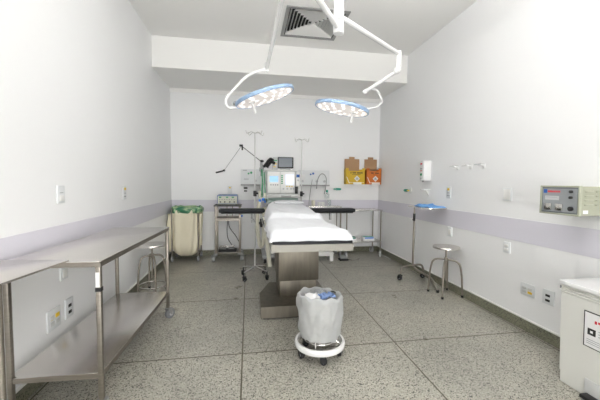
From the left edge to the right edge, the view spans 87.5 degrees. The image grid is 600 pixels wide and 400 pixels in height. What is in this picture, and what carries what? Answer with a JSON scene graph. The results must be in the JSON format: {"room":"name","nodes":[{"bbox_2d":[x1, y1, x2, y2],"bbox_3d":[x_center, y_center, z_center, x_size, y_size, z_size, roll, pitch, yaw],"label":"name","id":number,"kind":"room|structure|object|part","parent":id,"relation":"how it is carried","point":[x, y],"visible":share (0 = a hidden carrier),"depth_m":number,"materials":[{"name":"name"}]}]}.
{"room":"operating room","nodes":[
{"label":"operating room","id":0,"kind":"room"},
{"bbox_2d":[0,0,170,388],"bbox_3d":[-1.561,-0.416,0.974,0.150,3.296,8.870,0,3,-9],"label":"wall","id":1,"kind":"structure","parent":0,"point":[85,108],"depth_m":2.36,"materials":[{"name":"paint"}]},
{"bbox_2d":[46,305,60,333],"bbox_3d":[-1.666,0.804,2.124,0.016,0.140,0.145,0,3,-9],"label":"power socket","id":2,"kind":"object","parent":1,"relation":"attached to","point":[53,317],"visible":1,"depth_m":2.11,"materials":[{"name":"white plastic"}]},
{"bbox_2d":[56,186,64,202],"bbox_3d":[-1.678,-0.040,2.201,0.017,0.123,0.085,0,3,-9],"label":"light switch","id":3,"kind":"object","parent":1,"relation":"attached to","point":[60,190],"visible":1,"depth_m":2.19,"materials":[{"name":"white plastic"}]},
{"bbox_2d":[59,268,67,280],"bbox_3d":[-1.685,0.521,2.240,0.017,0.093,0.090,0,3,-9],"label":"light switch","id":4,"kind":"object","parent":1,"relation":"attached to","point":[63,272],"visible":0.91,"depth_m":2.22,"materials":[{"name":"white plastic"}]},
{"bbox_2d":[64,296,73,319],"bbox_3d":[-1.696,0.789,2.304,0.015,0.140,0.100,0,3,-9],"label":"power socket","id":5,"kind":"object","parent":1,"relation":"attached to","point":[68,303],"visible":1,"depth_m":2.29,"materials":[{"name":"white plastic"}]},
{"bbox_2d":[0,200,171,260],"bbox_3d":[-1.491,0.345,1.028,0.006,0.206,8.870,0,3,-9],"label":"trim","id":6,"kind":"structure","parent":1,"relation":"attached to","point":[16,246],"depth_m":2.36,"materials":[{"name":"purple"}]},
{"bbox_2d":[16,252,171,399],"bbox_3d":[-1.496,1.180,1.074,0.012,0.098,8.870,0,3,-9],"label":"baseboard","id":7,"kind":"structure","parent":1,"relation":"attached to","point":[28,389],"depth_m":1.93,"materials":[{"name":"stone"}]},
{"bbox_2d":[122,186,126,199],"bbox_3d":[-1.865,-0.077,3.336,0.015,0.145,0.085,0,3,-9],"label":"plate","id":8,"kind":"object","parent":1,"relation":"attached to","point":[123,187],"visible":1,"depth_m":3.32,"materials":[{"name":"white plastic"}]},
{"bbox_2d":[170,92,379,249],"bbox_3d":[-0.362,-0.666,5.734,4.058,3.296,0.150,0,3,-9],"label":"wall","id":9,"kind":"structure","parent":0,"point":[206,135],"depth_m":5.59,"materials":[{"name":"paint"}]},
{"bbox_2d":[228,186,231,193],"bbox_3d":[-1.237,-0.182,5.534,0.080,0.135,0.015,0,3,-9],"label":"wall plate","id":10,"kind":"object","parent":9,"relation":"attached to","point":[229,187],"visible":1,"depth_m":5.53,"materials":[{"name":"white plastic"}]},
{"bbox_2d":[172,200,377,211],"bbox_3d":[-0.357,0.100,5.699,3.746,0.206,0.006,0,3,-9],"label":"trim","id":11,"kind":"structure","parent":9,"relation":"attached to","point":[208,205],"depth_m":5.64,"materials":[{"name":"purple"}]},
{"bbox_2d":[173,245,376,256],"bbox_3d":[-0.364,0.935,5.742,3.734,0.098,0.012,0,3,-9],"label":"baseboard","id":12,"kind":"structure","parent":9,"relation":"attached to","point":[362,248],"depth_m":5.64,"materials":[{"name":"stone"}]},
{"bbox_2d":[170,88,380,102],"bbox_3d":[-0.336,-1.855,5.580,3.758,0.060,0.030,0,3,-9],"label":"trim","id":13,"kind":"structure","parent":9,"relation":"attached to","point":[183,90],"depth_m":5.59,"materials":[{"name":"white paint"}]},
{"bbox_2d":[152,35,407,98],"bbox_3d":[-0.256,-2.069,5.089,3.758,0.422,0.999,0,3,-9],"label":"beam","id":14,"kind":"structure","parent":9,"relation":"attached to","point":[187,63],"depth_m":4.67,"materials":[{"name":"white paint"}]},
{"bbox_2d":[241,169,329,185],"bbox_3d":[-0.252,-0.398,5.625,1.595,0.285,0.130,0,3,-9],"label":"panel","id":15,"kind":"object","parent":9,"relation":"attached to","point":[247,175],"visible":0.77,"depth_m":5.65,"materials":[{"name":"white plastic"}]},
{"bbox_3d":[-0.254,-0.269,5.642,1.595,0.024,0.110,0,3,-9],"label":"rail","id":16,"kind":"part","parent":15,"relation":"part of","materials":[{"name":"grey metal"}]},
{"bbox_2d":[316,173,326,193],"bbox_3d":[0.383,-0.292,5.640,0.198,0.376,0.062,0,3,-9],"label":"tube","id":17,"kind":"object","parent":15,"relation":"attached to","point":[321,173],"visible":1,"depth_m":5.62,"materials":[{"name":"grey plastic"}]},
{"bbox_2d":[344,157,364,184],"bbox_3d":[1.012,-0.540,5.817,0.370,0.519,0.144,0,3,-9],"label":"box","id":18,"kind":"object","parent":9,"relation":"attached to","point":[353,175],"visible":1,"depth_m":5.78,"materials":[{"name":"yellow cardboard"}]},
{"bbox_2d":[364,157,380,184],"bbox_3d":[1.357,-0.540,5.874,0.300,0.519,0.144,0,3,-9],"label":"box","id":19,"kind":"object","parent":9,"relation":"attached to","point":[372,175],"visible":1,"depth_m":5.84,"materials":[{"name":"orange cardboard"}]},
{"bbox_2d":[129,0,476,55],"bbox_3d":[0.383,-2.111,1.197,4.058,0.100,9.170,0,3,-9],"label":"ceiling","id":20,"kind":"structure","parent":0,"point":[405,25],"depth_m":3.85,"materials":[{"name":"white paint"}]},
{"bbox_2d":[224,0,293,112],"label":"light","id":21,"kind":"object","parent":20,"relation":"hanging from","point":[269,94],"depth_m":3.09,"materials":[{"name":"white metal"}]},
{"bbox_3d":[-0.488,-0.950,3.202,0.070,0.122,0.074,3,4,35],"label":"handle","id":22,"kind":"part","parent":21,"relation":"part of","materials":[{"name":"white plastic"}]},
{"bbox_3d":[-0.361,-1.053,3.231,0.567,0.206,0.595,0,3,-9],"label":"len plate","id":23,"kind":"part","parent":21,"relation":"part of","materials":[{"name":"white plastic"}]},
{"bbox_2d":[280,5,350,40],"bbox_3d":[0.164,-2.269,3.949,0.750,0.130,0.750,0,3,-9],"label":"ceiling vent","id":24,"kind":"object","parent":20,"relation":"in","point":[299,21],"visible":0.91,"depth_m":4.02,"materials":[{"name":"grey metal"}]},
{"bbox_2d":[315,0,401,122],"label":"light","id":25,"kind":"object","parent":20,"relation":"hanging from","point":[337,18],"depth_m":3.16,"materials":[{"name":"white metal"}]},
{"bbox_3d":[0.122,-1.381,2.150,0.041,0.087,0.740,2,4,28],"label":"arm","id":26,"kind":"part","parent":25,"relation":"part of","materials":[{"name":"white metal"}]},
{"bbox_3d":[0.312,-1.829,2.486,0.260,0.606,0.260,0,3,-9],"label":"post","id":27,"kind":"part","parent":25,"relation":"part of","materials":[{"name":"white metal"}]},
{"bbox_3d":[0.458,-0.997,3.450,0.560,0.122,0.566,0,3,-9],"label":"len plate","id":28,"kind":"part","parent":25,"relation":"part of","materials":[{"name":"white plastic"}]},
{"bbox_3d":[0.580,-0.912,3.460,0.071,0.121,0.072,0,3,-9],"label":"handle","id":29,"kind":"part","parent":25,"relation":"part of","materials":[{"name":"white plastic"}]},
{"bbox_3d":[0.671,-1.480,2.858,0.940,0.057,0.041,-3,4,-44],"label":"arm","id":30,"kind":"part","parent":25,"relation":"part of","materials":[{"name":"white metal"}]},
{"bbox_3d":[0.848,-1.250,3.316,0.402,0.197,0.052,3,4,39],"label":"spring arm","id":31,"kind":"part","parent":25,"relation":"part of","materials":[{"name":"white metal"}]},
{"bbox_2d":[27,251,583,399],"bbox_3d":[0.351,1.280,1.383,4.058,0.100,9.170,0,3,-9],"label":"floor","id":32,"kind":"structure","parent":0,"point":[404,341],"depth_m":2.45,"materials":[{"name":"stone"}]},
{"bbox_2d":[0,260,68,399],"bbox_3d":[-1.362,0.764,1.455,0.320,0.889,0.395,0,3,-1],"label":"table","id":33,"kind":"object","parent":32,"relation":"on","point":[10,270],"visible":1,"depth_m":1.38,"materials":[{"name":"metal"}]},
{"bbox_3d":[-1.212,0.760,1.275,0.026,0.850,0.026,0,3,-1],"label":"leg","id":34,"kind":"part","parent":33,"relation":"part of","materials":[{"name":"metal"}]},
{"bbox_2d":[2,227,174,399],"bbox_3d":[-1.378,0.724,2.317,0.523,0.875,1.362,0,3,-8],"label":"trolley","id":35,"kind":"object","parent":32,"relation":"on","point":[88,350],"visible":0.96,"depth_m":1.93,"materials":[{"name":"metal"}]},
{"bbox_3d":[-1.519,0.707,1.636,0.026,0.761,0.026,0,3,-8],"label":"leg","id":36,"kind":"part","parent":35,"relation":"part of","materials":[{"name":"metal"}]},
{"bbox_2d":[12,292,167,378],"bbox_3d":[-1.388,0.902,2.304,0.458,0.004,1.280,0,3,-8],"label":"shelf","id":37,"kind":"object","parent":35,"relation":"attached to","point":[74,355],"depth_m":2.03,"materials":[{"name":"metal"}]},
{"bbox_3d":[-1.080,0.708,1.694,0.026,0.761,0.026,0,3,-8],"label":"leg","id":38,"kind":"part","parent":35,"relation":"part of","materials":[{"name":"metal"}]},
{"bbox_3d":[-1.686,0.637,2.889,0.026,0.761,0.026,0,3,-8],"label":"leg","id":39,"kind":"part","parent":35,"relation":"part of","materials":[{"name":"metal"}]},
{"bbox_3d":[-1.247,0.638,2.947,0.026,0.761,0.026,0,3,-8],"label":"leg","id":40,"kind":"part","parent":35,"relation":"part of","materials":[{"name":"metal"}]},
{"bbox_2d":[137,241,165,292],"bbox_3d":[-1.734,0.798,3.678,0.316,0.572,0.316,0,3,-9],"label":"stool","id":41,"kind":"object","parent":32,"relation":"on","point":[155,244],"visible":0.89,"depth_m":3.63,"materials":[{"name":"metal"}]},
{"bbox_3d":[-1.806,0.851,3.625,0.153,0.431,0.021,-2,4,-38],"label":"leg","id":42,"kind":"part","parent":41,"relation":"part of","materials":[{"name":"metal"}]},
{"bbox_3d":[-1.790,0.844,3.752,0.021,0.431,0.153,-2,4,-38],"label":"leg","id":43,"kind":"part","parent":41,"relation":"part of","materials":[{"name":"metal"}]},
{"bbox_3d":[-1.731,0.525,3.663,0.316,0.025,0.316,0,3,-9],"label":"seat","id":44,"kind":"part","parent":41,"relation":"part of","materials":[{"name":"metal"}]},
{"bbox_3d":[-1.679,0.853,3.610,0.021,0.431,0.153,-2,4,-38],"label":"leg","id":45,"kind":"part","parent":41,"relation":"part of","materials":[{"name":"metal"}]},
{"bbox_3d":[-1.663,0.846,3.737,0.153,0.431,0.021,-2,4,-38],"label":"leg","id":46,"kind":"part","parent":41,"relation":"part of","materials":[{"name":"metal"}]},
{"bbox_2d":[171,209,202,261],"bbox_3d":[-1.889,0.561,5.250,0.457,0.870,0.414,0,3,-9],"label":"laundry hamper","id":47,"kind":"object","parent":32,"relation":"on","point":[200,252],"visible":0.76,"depth_m":5.08,"materials":[{"name":"metal"}]},
{"bbox_3d":[-2.057,0.526,5.031,0.022,0.760,0.022,0,3,-9],"label":"leg","id":48,"kind":"part","parent":47,"relation":"part of","materials":[{"name":"metal"}]},
{"bbox_2d":[167,210,202,255],"bbox_3d":[-1.895,0.542,5.234,0.560,0.780,0.477,0,3,-9],"label":"laundry bag","id":49,"kind":"object","parent":47,"relation":"hanging from","point":[184,225],"visible":0.81,"depth_m":5.04,"materials":[{"name":"beige fabric"}]},
{"bbox_2d":[170,205,203,213],"bbox_3d":[-1.866,0.155,5.206,0.496,0.125,0.435,0,3,-9],"label":"liner","id":50,"kind":"object","parent":47,"relation":"on","point":[180,209],"visible":0.97,"depth_m":5.02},
{"bbox_3d":[-1.657,0.527,5.096,0.022,0.760,0.022,0,3,-9],"label":"leg","id":51,"kind":"part","parent":47,"relation":"part of","materials":[{"name":"metal"}]},
{"bbox_2d":[211,204,243,261],"bbox_3d":[-1.214,0.537,5.295,0.532,0.925,0.426,0,3,-9],"label":"equipment cart","id":52,"kind":"object","parent":32,"relation":"on","point":[217,218],"visible":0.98,"depth_m":5.13,"materials":[{"name":"grey metal"}]},
{"bbox_3d":[-1.371,0.496,5.101,0.032,0.785,0.024,0,3,-9],"label":"leg","id":53,"kind":"part","parent":52,"relation":"part of","materials":[{"name":"metal"}]},
{"bbox_3d":[-1.417,0.481,5.377,0.032,0.785,0.024,0,3,-9],"label":"leg","id":54,"kind":"part","parent":52,"relation":"part of","materials":[{"name":"metal"}]},
{"bbox_2d":[217,194,237,204],"bbox_3d":[-1.196,-0.006,5.205,0.325,0.168,0.275,0,3,-9],"label":"electrosurgical unit","id":55,"kind":"object","parent":52,"relation":"on","point":[221,198],"visible":1,"depth_m":5.09,"materials":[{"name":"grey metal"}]},
{"bbox_2d":[218,245,236,251],"bbox_3d":[-1.211,0.799,5.246,0.290,0.106,0.200,0,3,-9],"label":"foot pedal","id":56,"kind":"object","parent":52,"relation":"on","point":[222,248],"visible":1,"depth_m":5.17,"materials":[{"name":"black plastic"}]},
{"bbox_2d":[214,216,240,220],"bbox_3d":[-1.202,0.308,5.258,0.420,0.043,0.324,0,3,-9],"label":"shelf","id":57,"kind":"object","parent":52,"relation":"attached to","point":[217,218],"depth_m":5.12,"materials":[{"name":"metal"}]},
{"bbox_2d":[215,248,240,253],"bbox_3d":[-1.208,0.858,5.290,0.420,0.015,0.320,0,3,-9],"label":"shelf","id":58,"kind":"object","parent":52,"relation":"attached to","point":[238,251],"depth_m":5.15,"materials":[{"name":"metal"}]},
{"bbox_3d":[-0.992,0.497,5.163,0.032,0.785,0.024,0,3,-9],"label":"leg","id":59,"kind":"part","parent":52,"relation":"part of","materials":[{"name":"metal"}]},
{"bbox_2d":[241,131,268,281],"bbox_3d":[-0.609,0.074,4.238,0.356,1.978,0.356,0,3,-13],"label":"stand","id":60,"kind":"object","parent":32,"relation":"on","point":[255,192],"visible":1,"depth_m":4.22,"materials":[{"name":"silver metal"}]},
{"bbox_2d":[256,158,300,266],"bbox_3d":[-0.346,0.181,4.974,0.732,1.688,1.108,0,3,-9],"label":"machine","id":61,"kind":"object","parent":32,"relation":"on","point":[278,184],"visible":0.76,"depth_m":4.90,"materials":[{"name":"grey plastic"}]},
{"bbox_2d":[216,144,263,172],"bbox_3d":[-0.835,-0.590,4.574,0.781,0.420,0.162,-2,4,-38],"label":"articulated arm","id":62,"kind":"object","parent":61,"relation":"attached to","point":[240,145],"visible":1,"depth_m":4.48},
{"bbox_3d":[-0.411,-0.277,4.902,0.193,0.330,0.014,0,3,-9],"label":"ventilator panel","id":63,"kind":"part","parent":61,"relation":"part of","materials":[{"name":"white plastic"}]},
{"bbox_2d":[272,157,277,169],"bbox_3d":[-0.397,-0.575,4.970,0.075,0.192,0.135,0,3,-9],"label":"box","id":64,"kind":"object","parent":61,"relation":"on","point":[274,166],"visible":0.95,"depth_m":4.91,"materials":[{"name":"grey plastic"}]},
{"bbox_2d":[265,169,297,171],"bbox_3d":[-0.319,-0.479,5.148,0.493,0.018,0.500,0,3,-9],"label":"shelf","id":65,"kind":"object","parent":61,"relation":"on","point":[268,170],"depth_m":4.91,"materials":[{"name":"white plastic"}]},
{"bbox_2d":[266,193,300,197],"bbox_3d":[-0.289,-0.079,5.165,0.558,0.063,0.560,0,3,-9],"label":"shelf","id":66,"kind":"object","parent":61,"relation":"attached to","point":[268,195],"depth_m":4.89,"materials":[{"name":"grey plastic"}]},
{"bbox_2d":[278,157,293,169],"bbox_3d":[-0.237,-0.582,5.028,0.250,0.202,0.151,0,3,-9],"label":"patient monitor","id":67,"kind":"object","parent":61,"relation":"on","point":[284,163],"visible":0.8,"depth_m":4.96,"materials":[{"name":"black plastic"}]},
{"bbox_3d":[-0.190,-0.277,4.939,0.235,0.330,0.014,0,3,-9],"label":"gas panel","id":68,"kind":"part","parent":61,"relation":"part of","materials":[{"name":"white plastic"}]},
{"bbox_2d":[219,204,355,318],"bbox_3d":[-0.041,0.616,3.418,1.753,0.995,2.080,0,3,-9],"label":"table","id":69,"kind":"object","parent":32,"relation":"on","point":[296,263],"visible":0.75,"depth_m":3.20,"materials":[{"name":"metal"}]},
{"bbox_3d":[-0.728,0.165,3.950,0.508,0.009,0.100,0,3,-9],"label":"board plate","id":70,"kind":"part","parent":69,"relation":"part of","materials":[{"name":"black rubber"}]},
{"bbox_3d":[-0.444,0.255,3.722,0.014,0.063,1.150,0,3,-9],"label":"rail","id":71,"kind":"part","parent":69,"relation":"part of","materials":[{"name":"silver metal"}]},
{"bbox_2d":[264,202,352,242],"bbox_3d":[-0.092,0.168,3.418,0.695,0.189,2.137,0,3,-9],"label":"sheet","id":72,"kind":"object","parent":69,"relation":"on","point":[284,222],"visible":0.94,"depth_m":2.56,"materials":[{"name":"white fabric"}]},
{"bbox_2d":[274,200,303,203],"bbox_3d":[-0.154,0.032,4.209,0.400,0.055,0.300,0,3,-9],"label":"sheet","id":73,"kind":"object","parent":72,"relation":"on","point":[277,201],"visible":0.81,"depth_m":4.08,"materials":[{"name":"white fabric"}]},
{"bbox_3d":[0.037,0.333,2.765,0.632,0.072,0.800,0,3,-9],"label":"table frame","id":74,"kind":"part","parent":69,"relation":"part of","materials":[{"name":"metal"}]},
{"bbox_3d":[0.430,0.166,4.140,0.530,0.009,0.100,0,3,-9],"label":"board plate","id":75,"kind":"part","parent":69,"relation":"part of","materials":[{"name":"black rubber"}]},
{"bbox_2d":[295,139,308,200],"bbox_3d":[0.020,0.054,4.787,0.356,1.968,0.356,0,3,-13],"label":"stand","id":76,"kind":"object","parent":32,"relation":"on","point":[301,191],"visible":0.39,"depth_m":4.76,"materials":[{"name":"silver metal"}]},
{"bbox_2d":[295,290,344,365],"bbox_3d":[0.151,0.948,2.382,0.380,0.450,0.380,0,3,-9],"label":"bucket","id":77,"kind":"object","parent":32,"relation":"on","point":[302,351],"visible":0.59,"depth_m":2.26,"materials":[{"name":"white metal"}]},
{"bbox_3d":[0.150,1.024,2.386,0.277,0.123,0.277,-2,4,-37],"label":"stand frame","id":78,"kind":"part","parent":77,"relation":"part of","materials":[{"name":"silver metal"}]},
{"bbox_2d":[296,287,343,342],"bbox_3d":[0.149,0.858,2.373,0.353,0.342,0.353,0,3,-9],"label":"bag","id":79,"kind":"object","parent":77,"relation":"in","point":[320,321],"visible":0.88,"depth_m":2.24,"materials":[{"name":"white plastic"}]},
{"bbox_2d":[304,292,319,298],"bbox_3d":[0.091,0.723,2.355,0.125,0.039,0.119,0,3,-9],"label":"wrapper","id":80,"kind":"object","parent":79,"relation":"in","point":[309,295],"visible":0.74,"depth_m":2.35,"materials":[{"name":"white plastic"}]},
{"bbox_2d":[315,289,327,293],"bbox_3d":[0.165,0.709,2.437,0.099,0.039,0.074,0,3,-9],"label":"wrapper","id":81,"kind":"object","parent":79,"relation":"in","point":[318,291],"visible":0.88,"depth_m":2.42,"materials":[{"name":"grey plastic"}]},
{"bbox_2d":[318,292,335,299],"bbox_3d":[0.203,0.719,2.355,0.129,0.050,0.095,0,3,-9],"label":"wrapper","id":82,"kind":"object","parent":79,"relation":"in","point":[323,295],"visible":0.99,"depth_m":2.35,"materials":[{"name":"blue plastic"}]},
{"bbox_2d":[306,205,341,256],"bbox_3d":[0.413,0.551,5.597,0.597,0.895,0.297,0,3,-9],"label":"side table","id":83,"kind":"object","parent":32,"relation":"on","point":[309,206],"visible":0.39,"depth_m":5.49,"materials":[{"name":"metal"}]},
{"bbox_2d":[319,251,333,260],"bbox_3d":[0.381,0.940,5.302,0.330,0.150,0.220,0,3,-9],"label":"step stool","id":84,"kind":"object","parent":32,"relation":"on","point":[329,254],"visible":0.51,"depth_m":5.21,"materials":[{"name":"white plastic"}]},
{"bbox_3d":[0.509,0.955,5.324,0.060,0.120,0.210,0,3,-9],"label":"leg panel","id":85,"kind":"part","parent":84,"relation":"part of","materials":[{"name":"white plastic"}]},
{"bbox_2d":[338,255,358,260],"bbox_3d":[0.846,0.981,5.325,0.374,0.075,0.128,0,3,-9],"label":"foot pedal","id":86,"kind":"object","parent":32,"relation":"on","point":[342,257],"visible":1,"depth_m":5.27,"materials":[{"name":"black rubber"}]},
{"bbox_2d":[340,208,382,256],"bbox_3d":[1.093,0.580,5.696,0.694,0.840,0.461,0,3,-9],"label":"trolley","id":87,"kind":"object","parent":32,"relation":"on","point":[371,249],"visible":0.68,"depth_m":5.54,"materials":[{"name":"metal"}]},
{"bbox_2d":[353,238,380,242],"bbox_3d":[1.087,0.724,5.679,0.653,0.016,0.388,0,3,-9],"label":"shelf","id":88,"kind":"object","parent":87,"relation":"attached to","point":[358,239],"depth_m":5.53,"materials":[{"name":"metal"}]},
{"bbox_2d":[361,236,373,240],"bbox_3d":[1.211,0.686,5.615,0.210,0.067,0.123,0,3,-9],"label":"box","id":89,"kind":"object","parent":87,"relation":"on","point":[364,238],"visible":1,"depth_m":5.56,"materials":[{"name":"white cardboard"}]},
{"bbox_3d":[1.368,0.518,5.897,0.022,0.697,0.022,0,3,-9],"label":"leg","id":90,"kind":"part","parent":87,"relation":"part of","materials":[{"name":"metal"}]},
{"bbox_3d":[1.426,0.538,5.542,0.022,0.697,0.022,0,3,-9],"label":"leg","id":91,"kind":"part","parent":87,"relation":"part of","materials":[{"name":"metal"}]},
{"bbox_2d":[397,205,446,292],"bbox_3d":[1.582,0.592,4.022,0.440,1.008,0.622,0,3,-9],"label":"stand","id":92,"kind":"object","parent":32,"relation":"on","point":[422,275],"visible":0.94,"depth_m":4.24,"materials":[{"name":"metal"}]},
{"bbox_3d":[1.549,0.489,4.270,0.027,0.805,0.027,0,3,-9],"label":"post","id":93,"kind":"part","parent":92,"relation":"part of","materials":[{"name":"metal"}]},
{"bbox_3d":[1.600,0.990,4.026,0.028,0.191,0.565,0,3,-11],"label":"leg","id":94,"kind":"part","parent":92,"relation":"part of","materials":[{"name":"metal"}]},
{"bbox_2d":[408,205,446,209],"bbox_3d":[1.634,0.101,4.049,0.330,0.029,0.530,0,3,-9],"label":"tray","id":95,"kind":"object","parent":92,"relation":"on","point":[414,206],"depth_m":3.90,"materials":[{"name":"metal"}]},
{"bbox_2d":[415,203,445,207],"bbox_3d":[1.644,0.069,3.983,0.248,0.038,0.378,0,3,-9],"label":"drape","id":96,"kind":"object","parent":92,"relation":"on","point":[432,205],"visible":1,"depth_m":3.95,"materials":[{"name":"blue fabric"}]},
{"bbox_2d":[427,244,463,298],"bbox_3d":[1.714,0.828,3.692,0.303,0.575,0.303,0,3,-9],"label":"stool","id":97,"kind":"object","parent":32,"relation":"on","point":[447,247],"visible":1,"depth_m":3.65,"materials":[{"name":"metal"}]},
{"bbox_3d":[1.625,0.887,3.751,0.180,0.411,0.021,3,4,32],"label":"leg","id":98,"kind":"part","parent":97,"relation":"part of","materials":[{"name":"metal"}]},
{"bbox_3d":[1.658,0.895,3.608,0.021,0.411,0.180,3,4,32],"label":"leg","id":99,"kind":"part","parent":97,"relation":"part of","materials":[{"name":"metal"}]},
{"bbox_3d":[1.717,0.553,3.677,0.296,0.025,0.296,0,3,-9],"label":"seat","id":100,"kind":"part","parent":97,"relation":"part of","materials":[{"name":"metal"}]},
{"bbox_3d":[1.769,0.886,3.784,0.021,0.411,0.180,3,4,32],"label":"leg","id":101,"kind":"part","parent":97,"relation":"part of","materials":[{"name":"metal"}]},
{"bbox_3d":[1.802,0.894,3.640,0.180,0.411,0.021,3,4,32],"label":"leg","id":102,"kind":"part","parent":97,"relation":"part of","materials":[{"name":"metal"}]},
{"bbox_2d":[559,278,599,399],"bbox_3d":[1.942,0.880,1.807,0.438,0.681,0.636,0,3,-9],"label":"waste bin","id":103,"kind":"object","parent":32,"relation":"on","point":[579,365],"visible":1,"depth_m":1.96,"materials":[{"name":"white plastic"}]},
{"bbox_3d":[1.961,0.556,1.792,0.405,0.029,0.636,0,3,-9],"label":"lid","id":104,"kind":"part","parent":103,"relation":"part of","materials":[{"name":"white plastic"}]},
{"bbox_2d":[377,0,599,334],"bbox_3d":[2.295,-0.415,1.607,0.150,3.296,8.870,0,3,-9],"label":"wall","id":105,"kind":"structure","parent":0,"point":[512,87],"depth_m":3.08,"materials":[{"name":"paint"}]},
{"bbox_2d":[420,161,430,181],"bbox_3d":[1.719,-0.389,4.292,0.118,0.290,0.095,0,3,-9],"label":"soap dispenser","id":106,"kind":"object","parent":105,"relation":"attached to","point":[425,166],"visible":1,"depth_m":4.25,"materials":[{"name":"white plastic"}]},
{"bbox_2d":[446,187,450,198],"bbox_3d":[1.839,-0.092,3.879,0.015,0.145,0.080,0,3,-9],"label":"plate","id":107,"kind":"object","parent":105,"relation":"attached to","point":[448,193],"visible":1,"depth_m":3.88,"materials":[{"name":"white plastic"}]},
{"bbox_2d":[447,227,451,236],"bbox_3d":[1.841,0.390,3.856,0.017,0.115,0.080,0,3,-9],"label":"light switch","id":108,"kind":"object","parent":105,"relation":"attached to","point":[449,232],"visible":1,"depth_m":3.85,"materials":[{"name":"white plastic"}]},
{"bbox_2d":[377,245,559,348],"bbox_3d":[2.200,1.182,1.681,0.012,0.098,8.870,0,3,-9],"label":"baseboard","id":109,"kind":"structure","parent":105,"relation":"attached to","point":[544,335],"depth_m":3.16,"materials":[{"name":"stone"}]},
{"bbox_2d":[378,200,599,258],"bbox_3d":[2.211,0.347,1.636,0.006,0.206,8.870,0,3,-9],"label":"trim","id":110,"kind":"structure","parent":105,"relation":"attached to","point":[571,239],"depth_m":2.91,"materials":[{"name":"purple"}]},
{"bbox_2d":[503,241,510,253],"bbox_3d":[1.981,0.455,3.005,0.017,0.104,0.080,0,3,-9],"label":"light switch","id":111,"kind":"object","parent":105,"relation":"attached to","point":[506,245],"visible":1,"depth_m":3.00,"materials":[{"name":"white plastic"}]},
{"bbox_2d":[503,188,512,200],"bbox_3d":[1.982,-0.053,2.997,0.017,0.120,0.100,0,3,-9],"label":"light switch","id":112,"kind":"object","parent":105,"relation":"attached to","point":[507,192],"visible":1,"depth_m":2.98,"materials":[{"name":"white plastic"}]},
{"bbox_2d":[520,281,534,297],"bbox_3d":[2.018,0.797,2.781,0.016,0.107,0.140,0,3,-9],"label":"power socket","id":113,"kind":"object","parent":105,"relation":"attached to","point":[526,289],"visible":1,"depth_m":2.78,"materials":[{"name":"white plastic"}]},
{"bbox_2d":[542,288,554,306],"bbox_3d":[2.050,0.804,2.589,0.015,0.120,0.100,0,3,-9],"label":"power socket","id":114,"kind":"object","parent":105,"relation":"attached to","point":[548,297],"visible":1,"depth_m":2.58,"materials":[{"name":"white plastic"}]},
{"bbox_2d":[539,185,599,216],"bbox_3d":[1.970,0.002,2.277,0.276,0.209,0.294,0,3,-9],"label":"control box","id":115,"kind":"object","parent":105,"relation":"attached to","point":[578,201],"visible":1,"depth_m":2.17,"materials":[{"name":"grey metal"}]},
{"bbox_3d":[1.851,0.047,2.343,0.006,0.048,0.054,0,3,-9],"label":"socket plate","id":116,"kind":"part","parent":115,"relation":"part of","materials":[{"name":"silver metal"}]},
{"bbox_3d":[1.859,-0.016,2.313,0.001,0.030,0.107,0,3,-9],"label":"rating plate","id":117,"kind":"part","parent":115,"relation":"part of","materials":[{"name":"grey plastic"}]},
{"bbox_3d":[1.865,0.051,2.261,0.006,0.048,0.054,0,3,-9],"label":"socket plate","id":118,"kind":"part","parent":115,"relation":"part of","materials":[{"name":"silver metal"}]},
{"bbox_3d":[1.872,0.001,2.262,0.006,0.185,0.268,0,3,-9],"label":"panel","id":119,"kind":"part","parent":115,"relation":"part of","materials":[{"name":"grey metal"}]}
]}

